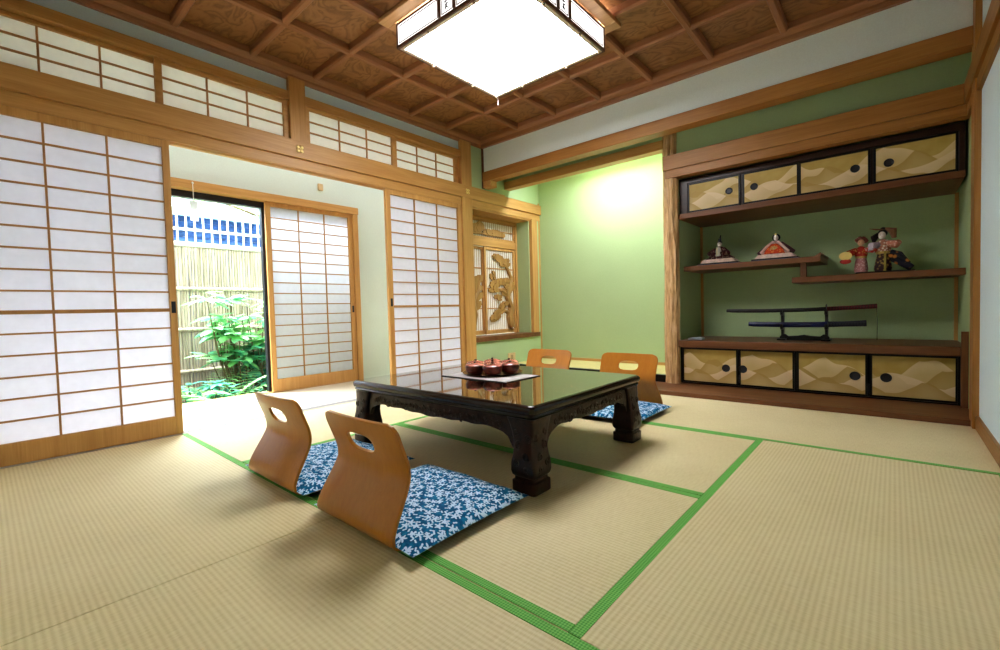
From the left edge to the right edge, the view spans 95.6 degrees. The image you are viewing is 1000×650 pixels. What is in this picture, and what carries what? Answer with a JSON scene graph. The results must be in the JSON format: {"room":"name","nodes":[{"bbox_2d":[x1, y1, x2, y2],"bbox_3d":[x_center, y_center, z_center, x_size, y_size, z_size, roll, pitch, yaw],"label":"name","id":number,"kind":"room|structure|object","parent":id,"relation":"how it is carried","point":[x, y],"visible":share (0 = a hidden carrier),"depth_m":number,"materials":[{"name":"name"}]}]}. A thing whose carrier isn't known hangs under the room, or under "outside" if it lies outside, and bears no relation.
{"room":"traditional dwelling","nodes":[
{"label":"traditional dwelling","id":0,"kind":"room"},
{"bbox_2d":[182,381,355,429],"bbox_3d":[-1.515,0.640,4.240,1.060,0.058,4.820,0,3,41],"label":"floor","id":1,"kind":"structure","parent":0,"point":[200,415],"depth_m":3.66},
{"bbox_2d":[169,145,389,377],"bbox_3d":[-1.885,-0.631,4.528,0.080,2.600,4.760,0,3,41],"label":"wall","id":2,"kind":"structure","parent":0,"point":[188,164],"depth_m":4.85,"materials":[{"name":"paint"}]},
{"bbox_2d":[190,182,198,220],"bbox_3d":[-2.488,-1.004,3.678,0.018,0.315,0.056,0,3,41],"label":"charm","id":3,"kind":"object","parent":2,"relation":"hanging from","point":[193,204],"visible":1,"depth_m":3.67,"materials":[{"name":"white paper"}]},
{"bbox_2d":[171,188,271,391],"bbox_3d":[-2.186,-0.231,4.202,0.075,1.798,1.800,0,3,41],"label":"window","id":4,"kind":"structure","parent":2,"relation":"in","point":[174,192],"depth_m":4.18,"materials":[{"name":"metal"}]},
{"bbox_2d":[170,177,357,214],"bbox_3d":[-2.491,-1.143,3.772,0.115,0.070,2.870,0,3,41],"label":"trim","id":5,"kind":"structure","parent":2,"relation":"attached to","point":[176,183],"depth_m":4.02,"materials":[{"name":"brown wood"}]},
{"bbox_2d":[182,380,354,406],"bbox_3d":[-2.469,0.677,3.852,0.130,0.064,2.860,0,3,41],"label":"trim","id":6,"kind":"structure","parent":2,"relation":"attached to","point":[265,392],"depth_m":3.98,"materials":[{"name":"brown wood"}]},
{"bbox_2d":[264,201,357,391],"bbox_3d":[-1.841,-0.273,4.495,0.032,1.751,0.876,0,3,41],"label":"door","id":7,"kind":"structure","parent":2,"relation":"in","point":[310,268],"depth_m":4.46,"materials":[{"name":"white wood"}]},
{"bbox_2d":[352,214,363,378],"bbox_3d":[-1.550,-0.291,4.862,0.110,1.758,0.057,0,3,41],"label":"trim","id":8,"kind":"structure","parent":2,"relation":"attached to","point":[354,217],"depth_m":4.82,"materials":[{"name":"brown wood"}]},
{"bbox_2d":[26,0,538,204],"bbox_3d":[-1.120,-1.649,3.804,0.082,0.560,4.760,0,3,41],"label":"wall","id":9,"kind":"structure","parent":0,"point":[67,7],"depth_m":3.10,"materials":[{"name":"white paint"}]},
{"bbox_2d":[0,0,459,156],"bbox_3d":[-1.552,-1.653,3.291,0.093,0.063,3.420,0,3,41],"label":"trim","id":10,"kind":"structure","parent":9,"relation":"attached to","point":[24,8],"depth_m":2.75,"materials":[{"name":"brown wood"}]},
{"bbox_2d":[68,0,480,148],"bbox_3d":[-1.415,-1.833,3.384,0.068,0.102,3.755,0,3,41],"label":"trim","id":11,"kind":"structure","parent":9,"relation":"attached to","point":[130,11],"depth_m":3.08,"materials":[{"name":"brown wood"}]},
{"bbox_2d":[458,139,476,362],"bbox_3d":[-0.362,-0.653,4.676,0.126,2.430,0.144,0,3,41],"label":"trim","id":12,"kind":"structure","parent":9,"relation":"attached to","point":[464,160],"depth_m":4.62,"materials":[{"name":"brown wood"}]},
{"bbox_2d":[483,180,496,189],"bbox_3d":[-0.112,-1.486,4.808,0.123,0.065,0.100,0,3,41],"label":"trim","id":13,"kind":"structure","parent":9,"relation":"attached to","point":[490,184],"depth_m":4.78,"materials":[{"name":"brown wood"}]},
{"bbox_2d":[538,204,542,348],"bbox_3d":[0.496,-0.540,5.603,0.010,1.905,0.025,0,3,41],"label":"trim","id":14,"kind":"structure","parent":9,"relation":"attached to","point":[538,204],"depth_m":5.60,"materials":[{"name":"brown wood"}]},
{"bbox_2d":[383,188,465,374],"bbox_3d":[-0.677,-0.311,4.274,0.032,1.780,0.902,0,3,41],"label":"door","id":15,"kind":"structure","parent":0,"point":[423,235],"depth_m":4.24,"materials":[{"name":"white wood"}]},
{"bbox_2d":[132,0,874,136],"bbox_3d":[-0.184,-1.905,2.977,5.000,0.113,4.880,0,3,41],"label":"ceiling","id":16,"kind":"structure","parent":0,"point":[343,41],"depth_m":3.03,"materials":[{"name":"brown wood"}]},
{"bbox_2d":[378,0,620,104],"bbox_3d":[0.014,-1.727,2.755,1.050,0.239,1.050,0,3,41],"label":"ceiling lamp","id":17,"kind":"object","parent":16,"relation":"attached to","point":[497,48],"visible":1,"depth_m":2.66,"materials":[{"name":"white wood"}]},
{"bbox_2d":[476,336,540,361],"bbox_3d":[0.105,0.369,5.219,0.082,0.425,1.198,0,3,41],"label":"wall","id":18,"kind":"structure","parent":0,"point":[498,349],"depth_m":5.13,"materials":[{"name":"green paint"}]},
{"bbox_2d":[0,104,183,466],"bbox_3d":[-2.254,-0.207,2.458,0.032,1.780,0.827,0,3,41],"label":"door","id":19,"kind":"structure","parent":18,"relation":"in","point":[90,355],"depth_m":2.45,"materials":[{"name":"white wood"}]},
{"bbox_2d":[0,398,355,468],"bbox_3d":[-1.497,0.667,3.377,0.100,0.063,3.420,0,3,41],"label":"trim","id":20,"kind":"structure","parent":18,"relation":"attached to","point":[260,418],"depth_m":2.81,"materials":[{"name":"brown wood"}]},
{"bbox_2d":[476,332,540,342],"bbox_3d":[0.020,0.133,5.242,0.282,0.050,1.143,0,3,41],"label":"trim","id":21,"kind":"structure","parent":18,"relation":"on","point":[502,336],"depth_m":5.14,"materials":[{"name":"wood"}]},
{"bbox_2d":[474,246,484,334],"bbox_3d":[-0.322,-0.384,5.048,0.090,1.005,0.441,0,3,41],"label":"screen","id":22,"kind":"object","parent":21,"relation":"on","point":[478,251],"visible":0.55,"depth_m":5.16,"materials":[{"name":"brown wood"}]},
{"bbox_2d":[483,246,516,334],"bbox_3d":[0.002,-0.404,5.389,0.548,1.005,0.105,-3,3,-45],"label":"screen","id":23,"kind":"object","parent":21,"relation":"on","point":[498,264],"visible":1,"depth_m":5.36,"materials":[{"name":"brown wood"}]},
{"bbox_2d":[529,219,538,331],"bbox_3d":[0.415,-0.595,5.517,0.047,1.365,0.107,0,3,41],"label":"trim","id":24,"kind":"structure","parent":18,"relation":"attached to","point":[533,252],"depth_m":5.49,"materials":[{"name":"brown wood"}]},
{"bbox_2d":[516,221,530,331],"bbox_3d":[0.294,-0.594,5.591,0.236,1.365,0.085,0,3,41],"label":"wall","id":25,"kind":"structure","parent":0,"point":[523,256],"depth_m":5.54,"materials":[{"name":"green paint"}]},
{"bbox_2d":[473,237,514,249],"bbox_3d":[-0.148,-0.942,5.211,0.047,0.084,0.970,0,3,41],"label":"trim","id":26,"kind":"structure","parent":25,"relation":"attached to","point":[482,242],"depth_m":5.26,"materials":[{"name":"brown wood"}]},
{"bbox_2d":[473,218,513,242],"bbox_3d":[-0.147,-1.091,5.203,0.038,0.209,0.965,0,3,41],"label":"screen","id":27,"kind":"object","parent":26,"relation":"on","point":[484,229],"visible":0.75,"depth_m":5.27,"materials":[{"name":"brown wood"}]},
{"bbox_2d":[473,215,514,225],"bbox_3d":[-0.154,-1.212,5.201,0.050,0.030,0.970,0,3,41],"label":"trim","id":28,"kind":"structure","parent":25,"relation":"attached to","point":[474,216],"depth_m":5.26,"materials":[{"name":"brown wood"}]},
{"bbox_2d":[472,207,528,222],"bbox_3d":[-0.073,-1.240,5.151,0.258,0.025,1.003,0,3,41],"label":"trim","id":29,"kind":"structure","parent":25,"relation":"attached to","point":[479,212],"depth_m":5.12,"materials":[{"name":"brown wood"}]},
{"bbox_2d":[514,223,518,331],"bbox_3d":[0.193,-0.579,5.601,0.050,1.340,0.033,0,3,41],"label":"trim","id":30,"kind":"structure","parent":25,"relation":"attached to","point":[515,226],"depth_m":5.58,"materials":[{"name":"brown wood"}]},
{"bbox_2d":[537,221,540,331],"bbox_3d":[0.446,-0.574,5.609,0.082,1.415,0.080,0,3,41],"label":"wall","id":31,"kind":"structure","parent":0,"point":[537,221],"depth_m":5.58,"materials":[{"name":"green paint"}]},
{"bbox_2d":[678,175,700,355],"bbox_3d":[1.719,-0.747,4.161,0.063,2.540,0.580,0,3,41],"label":"wall","id":32,"kind":"structure","parent":0,"point":[689,234],"depth_m":4.12,"materials":[{"name":"green paint"}]},
{"bbox_2d":[520,364,665,381],"bbox_3d":[0.809,0.470,4.591,1.790,0.063,0.050,0,3,41],"label":"trim","id":33,"kind":"structure","parent":32,"relation":"attached to","point":[659,377],"depth_m":4.43,"materials":[{"name":"black paint"}]},
{"bbox_2d":[662,133,680,383],"bbox_3d":[1.486,-0.748,3.932,0.135,2.510,0.132,-3,2,-26],"label":"trim","id":34,"kind":"structure","parent":32,"relation":"attached to","point":[671,185],"depth_m":3.90,"materials":[{"name":"brown wood"}]},
{"bbox_2d":[483,0,972,171],"bbox_3d":[1.209,-1.797,3.635,3.640,0.380,0.060,0,3,41],"label":"wall","id":35,"kind":"structure","parent":0,"point":[913,21],"depth_m":3.10,"materials":[{"name":"paint"}]},
{"bbox_2d":[480,0,911,148],"bbox_3d":[1.165,-1.910,3.584,3.640,0.102,0.068,0,3,41],"label":"trim","id":36,"kind":"structure","parent":35,"relation":"attached to","point":[847,11],"depth_m":3.26,"materials":[{"name":"brown wood"}]},
{"bbox_2d":[482,25,972,181],"bbox_3d":[1.218,-1.563,3.646,3.640,0.099,0.113,0,3,41],"label":"trim","id":37,"kind":"structure","parent":35,"relation":"attached to","point":[958,42],"depth_m":3.07,"materials":[{"name":"brown wood"}]},
{"bbox_2d":[505,52,970,181],"bbox_3d":[1.448,-1.718,3.916,3.648,0.570,0.040,0,3,41],"label":"wall","id":38,"kind":"structure","parent":0,"point":[952,71],"depth_m":3.18,"materials":[{"name":"green paint"}]},
{"bbox_2d":[504,140,662,190],"bbox_3d":[0.758,-1.560,4.532,1.798,0.080,0.100,0,3,41],"label":"trim","id":39,"kind":"structure","parent":38,"relation":"attached to","point":[654,148],"depth_m":4.40,"materials":[{"name":"brown wood"}]},
{"bbox_2d":[662,84,967,171],"bbox_3d":[2.119,-1.379,3.314,1.845,0.123,0.098,0,3,41],"label":"trim","id":40,"kind":"structure","parent":38,"relation":"attached to","point":[953,96],"depth_m":3.13,"materials":[{"name":"brown wood"}]},
{"bbox_2d":[665,104,970,178],"bbox_3d":[2.132,-1.284,3.315,1.825,0.067,0.088,0,3,41],"label":"trim","id":41,"kind":"structure","parent":38,"relation":"attached to","point":[954,114],"depth_m":3.13,"materials":[{"name":"brown wood"}]},
{"bbox_2d":[538,121,958,361],"bbox_3d":[1.883,-0.737,4.444,3.800,2.590,0.060,0,3,41],"label":"wall","id":42,"kind":"structure","parent":0,"point":[602,253],"depth_m":4.29,"materials":[{"name":"green paint"}]},
{"bbox_2d":[0,102,539,221],"bbox_3d":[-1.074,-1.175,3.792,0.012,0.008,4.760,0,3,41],"label":"door frame","id":43,"kind":"structure","parent":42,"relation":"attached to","point":[0,102],"depth_m":2.93,"materials":[{"name":"brown wood"}]},
{"bbox_2d":[518,358,665,373],"bbox_3d":[1.050,0.473,4.806,1.870,0.095,0.590,0,3,41],"label":"trim","id":44,"kind":"structure","parent":42,"relation":"attached to","point":[574,363],"depth_m":4.80,"materials":[{"name":"wood"}]},
{"bbox_2d":[543,356,664,364],"bbox_3d":[1.237,0.398,5.022,1.870,0.030,0.012,0,3,41],"label":"trim","id":45,"kind":"structure","parent":42,"relation":"attached to","point":[550,357],"depth_m":5.18,"materials":[{"name":"brown wood"}]},
{"bbox_2d":[700,227,703,335],"bbox_3d":[1.943,-0.415,4.357,0.020,1.050,0.020,0,3,41],"label":"trim","id":46,"kind":"structure","parent":42,"relation":"attached to","point":[701,228],"depth_m":4.35,"materials":[{"name":"brown wood"}]},
{"bbox_2d":[684,252,828,276],"bbox_3d":[2.160,-0.464,3.860,1.000,0.174,0.479,0,3,41],"label":"wall shelf","id":47,"kind":"object","parent":42,"relation":"attached to","point":[820,258],"visible":0.9,"depth_m":3.67,"materials":[{"name":"wood"}]},
{"bbox_2d":[697,235,739,265],"bbox_3d":[1.950,-0.661,4.010,0.330,0.272,0.222,0,3,41],"label":"doll","id":48,"kind":"object","parent":47,"relation":"on","point":[719,255],"visible":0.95,"depth_m":3.95,"materials":[{"name":"fabric"}]},
{"bbox_2d":[751,233,798,260],"bbox_3d":[2.275,-0.637,3.728,0.330,0.226,0.224,0,3,41],"label":"doll","id":49,"kind":"object","parent":47,"relation":"on","point":[776,249],"visible":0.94,"depth_m":3.66,"materials":[{"name":"fabric"}]},
{"bbox_2d":[679,121,965,226],"bbox_3d":[2.380,-1.091,3.552,1.731,0.343,0.598,0,3,41],"label":"upper cabinet","id":50,"kind":"object","parent":42,"relation":"attached to","point":[926,163],"visible":1,"depth_m":3.25,"materials":[{"name":"brown wood"}]},
{"bbox_2d":[792,268,965,284],"bbox_3d":[2.751,-0.353,3.353,0.936,0.044,0.479,0,3,41],"label":"wall shelf","id":51,"kind":"object","parent":42,"relation":"attached to","point":[951,272],"visible":1,"depth_m":3.17,"materials":[{"name":"brown wood"}]},
{"bbox_2d":[855,269,914,273],"bbox_3d":[2.811,-0.384,3.313,0.325,0.016,0.220,0,3,41],"label":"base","id":52,"kind":"object","parent":51,"relation":"on","point":[906,269],"visible":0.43,"depth_m":3.22,"materials":[{"name":"black paint"}]},
{"bbox_2d":[839,236,876,272],"bbox_3d":[2.666,-0.525,3.373,0.221,0.270,0.113,0,3,41],"label":"doll","id":53,"kind":"object","parent":52,"relation":"on","point":[861,265],"visible":1,"depth_m":3.36,"materials":[{"name":"red fabric"}]},
{"bbox_2d":[868,227,913,270],"bbox_3d":[2.810,-0.551,3.259,0.253,0.326,0.129,0,3,41],"label":"doll","id":54,"kind":"object","parent":52,"relation":"on","point":[885,255],"visible":0.98,"depth_m":3.27,"materials":[{"name":"multicoloured fabric"}]},
{"bbox_2d":[656,381,970,425],"bbox_3d":[1.382,0.553,3.840,3.640,0.082,0.460,0,3,41],"label":"trim","id":55,"kind":"structure","parent":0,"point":[905,410],"depth_m":3.03,"materials":[{"name":"brown wood"}]},
{"bbox_2d":[960,331,968,407],"bbox_3d":[2.843,0.274,2.772,0.033,0.468,0.019,0,3,41],"label":"board","id":56,"kind":"object","parent":55,"relation":"on","point":[964,335],"visible":1,"depth_m":2.77,"materials":[{"name":"wood"}]},
{"bbox_2d":[681,347,960,405],"bbox_3d":[2.409,0.336,3.579,1.741,0.313,0.528,0,3,41],"label":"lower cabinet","id":57,"kind":"object","parent":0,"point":[912,378],"visible":0.98,"depth_m":3.26,"materials":[{"name":"black paint"}]},
{"bbox_2d":[679,336,960,355],"bbox_3d":[2.408,0.150,3.577,1.746,0.058,0.634,0,3,41],"label":"countertop","id":58,"kind":"structure","parent":57,"relation":"on","point":[843,345],"depth_m":3.28,"materials":[{"name":"brown wood"}]},
{"bbox_2d":[777,309,831,340],"bbox_3d":[2.398,-0.005,3.574,0.350,0.251,0.150,0,3,41],"label":"stand","id":59,"kind":"object","parent":58,"relation":"on","point":[824,337],"visible":0.98,"depth_m":3.56,"materials":[{"name":"black paint"}]},
{"bbox_2d":[726,304,877,332],"bbox_3d":[2.338,-0.026,3.588,1.004,0.266,0.062,0,3,41],"label":"sword","id":60,"kind":"object","parent":59,"relation":"on","point":[866,306],"visible":1,"depth_m":3.52,"materials":[{"name":"black paint"}]},
{"bbox_2d":[748,320,866,328],"bbox_3d":[2.380,-0.006,3.553,0.772,0.071,0.062,0,3,41],"label":"sword","id":61,"kind":"object","parent":59,"relation":"on","point":[859,322],"visible":1,"depth_m":3.51,"materials":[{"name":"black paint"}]},
{"bbox_2d":[958,0,999,443],"bbox_3d":[1.696,-0.627,1.377,0.060,2.590,4.820,0,3,41],"label":"wall","id":62,"kind":"structure","parent":0,"point":[989,373],"depth_m":2.21,"materials":[{"name":"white paint"}]},
{"bbox_2d":[954,192,958,339],"bbox_3d":[3.247,-0.412,3.224,0.020,1.050,0.020,0,3,41],"label":"trim","id":63,"kind":"structure","parent":62,"relation":"attached to","point":[956,220],"depth_m":3.22,"materials":[{"name":"brown wood"}]},
{"bbox_2d":[969,0,982,428],"bbox_3d":[2.566,-0.657,2.441,0.030,2.430,0.132,0,3,41],"label":"trim","id":64,"kind":"structure","parent":62,"relation":"attached to","point":[976,109],"depth_m":2.41,"materials":[{"name":"brown wood"}]},
{"bbox_2d":[964,0,999,103],"bbox_3d":[1.438,-1.287,1.147,0.034,0.123,4.072,0,3,41],"label":"trim","id":65,"kind":"structure","parent":62,"relation":"attached to","point":[992,18],"depth_m":2.13,"materials":[{"name":"brown wood"}]},
{"bbox_2d":[967,19,999,114],"bbox_3d":[1.448,-1.192,1.149,0.020,0.067,4.080,0,3,41],"label":"trim","id":66,"kind":"structure","parent":62,"relation":"attached to","point":[994,46],"depth_m":2.12,"materials":[{"name":"brown wood"}]},
{"bbox_2d":[975,416,999,466],"bbox_3d":[1.360,0.603,1.049,0.016,0.072,3.658,0,3,41],"label":"baseboard","id":67,"kind":"structure","parent":62,"relation":"attached to","point":[989,440],"depth_m":2.10,"materials":[{"name":"brown wood"}]},
{"bbox_3d":[0.165,0.712,2.393,3.700,0.068,4.230,0,3,41],"label":"floor","id":68,"kind":"structure","parent":0,"visible":0},
{"bbox_2d":[0,433,332,646],"bbox_3d":[-1.572,0.717,1.835,1.809,0.052,0.988,0,3,41],"label":"mat","id":69,"kind":"object","parent":68,"relation":"on","point":[84,533],"visible":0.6,"depth_m":1.59,"materials":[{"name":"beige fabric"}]},
{"bbox_2d":[0,517,599,649],"bbox_3d":[-0.199,0.720,0.641,1.829,0.052,0.988,0,3,41],"label":"mat","id":70,"kind":"object","parent":68,"relation":"on","point":[328,584],"visible":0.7,"depth_m":1.09,"materials":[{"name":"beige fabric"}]},
{"bbox_2d":[188,401,428,462],"bbox_3d":[-0.993,0.655,3.187,0.908,0.052,1.814,0,3,41],"label":"mat","id":71,"kind":"object","parent":68,"relation":"on","point":[239,441],"visible":0.24,"depth_m":2.83,"materials":[{"name":"beige wicker"}]},
{"bbox_2d":[245,424,700,632],"bbox_3d":[-0.248,0.677,1.943,1.846,0.052,0.910,0,3,41],"label":"mat","id":72,"kind":"object","parent":68,"relation":"on","point":[554,554],"visible":0.58,"depth_m":1.44,"materials":[{"name":"beige wicker"}]},
{"bbox_2d":[249,391,320,494],"bbox_3d":[-0.824,0.474,2.045,0.444,0.377,0.435,0,3,41],"label":"chair","id":73,"kind":"object","parent":72,"relation":"on","point":[280,456],"visible":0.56,"depth_m":1.86,"materials":[{"name":"brown wood"}]},
{"bbox_2d":[246,439,414,495],"bbox_3d":[-0.783,0.621,2.091,0.568,0.054,0.530,0,3,41],"label":"floor cushion","id":74,"kind":"object","parent":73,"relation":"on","point":[321,458],"visible":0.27,"depth_m":1.94,"materials":[{"name":"blue fabric"}]},
{"bbox_2d":[317,410,410,550],"bbox_3d":[-0.341,0.476,1.609,0.444,0.377,0.435,0,3,41],"label":"chair","id":75,"kind":"object","parent":72,"relation":"on","point":[366,490],"visible":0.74,"depth_m":1.43,"materials":[{"name":"brown wood"}]},
{"bbox_2d":[314,464,528,557],"bbox_3d":[-0.282,0.622,1.640,0.568,0.054,0.530,0,3,41],"label":"floor cushion","id":76,"kind":"object","parent":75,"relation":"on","point":[440,502],"visible":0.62,"depth_m":1.53,"materials":[{"name":"blue fabric"}]},
{"bbox_2d":[353,363,641,496],"bbox_3d":[-0.030,0.455,2.458,1.254,0.344,0.969,0,3,41],"label":"table","id":77,"kind":"object","parent":72,"relation":"on","point":[527,411],"visible":0.88,"depth_m":2.08,"materials":[{"name":"paint"}]},
{"bbox_2d":[442,372,539,382],"bbox_3d":[-0.055,0.280,2.503,0.478,0.004,0.285,0,3,41],"label":"placemat","id":78,"kind":"object","parent":77,"relation":"on","point":[508,379],"visible":0.64,"depth_m":2.40,"materials":[{"name":"white fabric"}]},
{"bbox_2d":[462,369,522,377],"bbox_3d":[-0.042,0.269,2.574,0.344,0.012,0.344,0,3,41],"label":"round tray","id":79,"kind":"object","parent":78,"relation":"on","point":[502,374],"visible":0.52,"depth_m":2.46,"materials":[{"name":"paint"}]},
{"bbox_2d":[465,361,483,373],"bbox_3d":[-0.139,0.235,2.515,0.109,0.071,0.109,0,3,41],"label":"cup","id":80,"kind":"object","parent":79,"relation":"on","point":[471,368],"visible":0.92,"depth_m":2.47,"materials":[{"name":"ceramic"}]},
{"bbox_2d":[465,366,482,373],"bbox_3d":[-0.138,0.248,2.515,0.109,0.046,0.109,0,3,41],"label":"bowl","id":81,"kind":"object","parent":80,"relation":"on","point":[470,369],"depth_m":2.47,"materials":[{"name":"ceramic"}]},
{"bbox_2d":[483,362,501,374],"bbox_3d":[-0.040,0.234,2.461,0.109,0.071,0.109,0,3,41],"label":"cup","id":82,"kind":"object","parent":79,"relation":"on","point":[492,368],"visible":1,"depth_m":2.42,"materials":[{"name":"ceramic"}]},
{"bbox_2d":[483,366,501,374],"bbox_3d":[-0.040,0.247,2.461,0.109,0.046,0.109,0,3,41],"label":"bowl","id":83,"kind":"object","parent":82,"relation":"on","point":[489,370],"depth_m":2.42,"materials":[{"name":"ceramic"}]},
{"bbox_2d":[501,360,519,372],"bbox_3d":[0.055,0.230,2.518,0.109,0.071,0.109,0,3,41],"label":"cup","id":84,"kind":"object","parent":79,"relation":"on","point":[510,366],"visible":0.9,"depth_m":2.48,"materials":[{"name":"ceramic"}]},
{"bbox_2d":[502,364,519,372],"bbox_3d":[0.056,0.242,2.519,0.109,0.046,0.109,0,3,41],"label":"bowl","id":85,"kind":"object","parent":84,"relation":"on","point":[506,368],"depth_m":2.47,"materials":[{"name":"ceramic"}]},
{"bbox_2d":[400,415,755,495],"bbox_3d":[0.346,0.638,2.627,1.846,0.052,0.901,0,3,41],"label":"mat","id":86,"kind":"object","parent":68,"relation":"on","point":[691,461],"visible":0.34,"depth_m":2.26,"materials":[{"name":"beige wicker"}]},
{"bbox_2d":[569,439,999,649],"bbox_3d":[1.078,0.660,1.388,0.882,0.052,1.814,0,3,41],"label":"mat","id":87,"kind":"object","parent":68,"relation":"on","point":[792,547],"visible":0.95,"depth_m":1.22,"materials":[{"name":"beige fabric"}]},
{"bbox_2d":[642,394,999,474],"bbox_3d":[1.615,0.600,2.728,1.829,0.052,0.913,0,3,41],"label":"mat","id":88,"kind":"object","parent":68,"relation":"on","point":[960,447],"visible":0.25,"depth_m":2.47,"materials":[{"name":"beige fabric"}]},
{"bbox_2d":[600,352,662,403],"bbox_3d":[0.795,0.395,3.057,0.444,0.377,0.435,0,3,41],"label":"chair","id":89,"kind":"object","parent":88,"relation":"on","point":[647,389],"visible":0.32,"depth_m":3.12,"materials":[{"name":"brown wood"}]},
{"bbox_2d":[586,401,671,419],"bbox_3d":[0.763,0.547,3.020,0.568,0.054,0.530,0,3,41],"label":"floor cushion","id":90,"kind":"object","parent":89,"relation":"on","point":[647,409],"visible":0.23,"depth_m":2.86,"materials":[{"name":"blue fabric"}]},
{"bbox_3d":[0.241,0.597,3.922,1.809,0.052,0.913,0,3,41],"label":"mat","id":91,"kind":"object","parent":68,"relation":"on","visible":0},
{"bbox_2d":[526,349,571,368],"bbox_3d":[0.288,0.393,3.525,0.444,0.377,0.435,0,3,41],"label":"chair","id":92,"kind":"object","parent":91,"relation":"on","point":[563,357],"visible":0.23,"depth_m":3.64,"materials":[{"name":"brown wood"}]},
{"bbox_3d":[-1.275,-0.527,0.809,3.800,2.590,0.060,0,3,41],"label":"wall","id":93,"kind":"structure","parent":0,"visible":0},
{"bbox_2d":[0,9,154,101],"bbox_3d":[-2.309,-1.432,2.433,0.026,0.280,0.795,0,3,41],"label":"window","id":94,"kind":"structure","parent":93,"relation":"in","point":[25,42],"depth_m":2.44,"materials":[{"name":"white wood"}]},
{"bbox_2d":[153,57,288,137],"bbox_3d":[-1.793,-1.464,2.984,0.026,0.280,0.785,0,3,41],"label":"window","id":95,"kind":"structure","parent":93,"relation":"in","point":[175,85],"depth_m":2.94,"materials":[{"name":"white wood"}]},
{"bbox_2d":[0,61,504,206],"bbox_3d":[-1.326,-1.293,3.553,0.122,0.126,4.080,0,3,41],"label":"trim","id":96,"kind":"structure","parent":93,"relation":"attached to","point":[13,78],"depth_m":2.84,"materials":[{"name":"brown wood"}]},
{"bbox_2d":[0,89,539,220],"bbox_3d":[-1.103,-1.212,3.815,0.085,0.066,4.760,0,3,41],"label":"trim","id":97,"kind":"structure","parent":93,"relation":"attached to","point":[8,97],"depth_m":2.89,"materials":[{"name":"brown wood"}]},
{"bbox_2d":[169,141,382,189],"bbox_3d":[-1.121,-1.175,3.833,0.033,0.008,4.760,0,3,41],"label":"trim","id":98,"kind":"structure","parent":93,"relation":"attached to","point":[171,144],"depth_m":3.21,"materials":[{"name":"brown wood"}]},
{"bbox_2d":[286,76,306,142],"bbox_3d":[-1.511,-1.567,3.334,0.108,0.450,0.120,0,3,41],"label":"trim","id":99,"kind":"structure","parent":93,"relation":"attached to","point":[295,87],"depth_m":3.29,"materials":[{"name":"brown wood"}]},
{"bbox_2d":[306,106,395,165],"bbox_3d":[-1.192,-1.504,3.676,0.026,0.280,0.810,0,3,41],"label":"window","id":100,"kind":"structure","parent":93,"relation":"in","point":[326,130],"depth_m":3.65,"materials":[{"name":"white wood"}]},
{"bbox_2d":[395,137,457,182],"bbox_3d":[-0.696,-1.539,4.290,0.026,0.280,0.798,0,3,41],"label":"window","id":101,"kind":"structure","parent":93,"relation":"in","point":[411,156],"depth_m":4.29,"materials":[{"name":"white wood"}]},
{"bbox_2d":[505,197,540,214],"bbox_3d":[0.234,-1.390,5.348,0.122,0.112,0.680,0,3,41],"label":"trim","id":102,"kind":"structure","parent":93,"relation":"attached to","point":[510,203],"depth_m":5.29,"materials":[{"name":"brown wood"}]},
{"label":"outside","id":103,"kind":"structure","parent":0,"visible":0},
{"bbox_2d":[172,202,259,255],"bbox_3d":[-3.311,-1.229,6.316,0.040,0.630,5.400,0,3,41],"label":"railing","id":104,"kind":"object","parent":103,"point":[176,204],"visible":0.06,"depth_m":5.88,"materials":[{"name":"paint"}]},
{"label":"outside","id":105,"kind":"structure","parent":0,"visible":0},
{"bbox_3d":[-3.869,0.927,6.793,5.840,0.120,12.000,0,3,41],"label":"ground","id":106,"kind":"structure","parent":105,"visible":0},
{"bbox_2d":[181,379,242,403],"bbox_3d":[-2.888,0.736,4.353,0.536,0.384,0.758,0,3,41],"label":"shrub","id":107,"kind":"object","parent":106,"relation":"on","point":[217,383],"visible":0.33,"depth_m":4.41,"materials":[{"name":"green plant"}]},
{"bbox_2d":[171,196,261,385],"bbox_3d":[-4.091,-0.572,6.899,1.560,2.920,7.200,0,3,41],"label":"house","id":108,"kind":"structure","parent":106,"relation":"on","point":[180,209],"depth_m":6.18,"materials":[{"name":"white"}]},
{"bbox_2d":[174,197,258,219],"bbox_3d":[-3.309,-0.503,5.759,0.419,2.784,1.581,0,3,41],"label":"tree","id":109,"kind":"object","parent":106,"relation":"on","point":[256,213],"visible":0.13,"depth_m":5.72,"materials":[{"name":"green plant"}]},
{"bbox_2d":[174,241,264,401],"bbox_3d":[-3.112,-0.044,5.694,0.100,1.855,5.819,0,3,41],"label":"bamboo fence","id":110,"kind":"object","parent":106,"relation":"on","point":[182,250],"visible":0.07,"depth_m":5.31,"materials":[{"name":"beige wood"}]},
{"bbox_2d":[181,293,265,395],"bbox_3d":[-2.887,0.273,5.013,0.746,1.261,1.042,0,3,41],"label":"shrub","id":111,"kind":"object","parent":106,"relation":"on","point":[222,334],"visible":0.81,"depth_m":4.90,"materials":[{"name":"green plant"}]},
{"bbox_2d":[181,369,266,401],"bbox_3d":[-2.825,0.697,4.560,1.428,0.434,1.290,0,3,41],"label":"fern","id":112,"kind":"object","parent":106,"relation":"on","point":[194,398],"visible":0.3,"depth_m":4.65,"materials":[{"name":"green plant"}]},
{"bbox_2d":[206,291,266,393],"bbox_3d":[-2.879,0.254,5.257,0.609,1.284,0.941,0,3,41],"label":"shrub","id":113,"kind":"object","parent":106,"relation":"on","point":[244,329],"visible":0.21,"depth_m":5.17,"materials":[{"name":"green plant"}]},
{"bbox_2d":[233,341,266,391],"bbox_3d":[-2.623,0.529,5.319,0.673,0.718,0.933,-1,2,20],"label":"shrub","id":114,"kind":"object","parent":106,"relation":"on","point":[262,345],"visible":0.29,"depth_m":5.06,"materials":[{"name":"green plant"}]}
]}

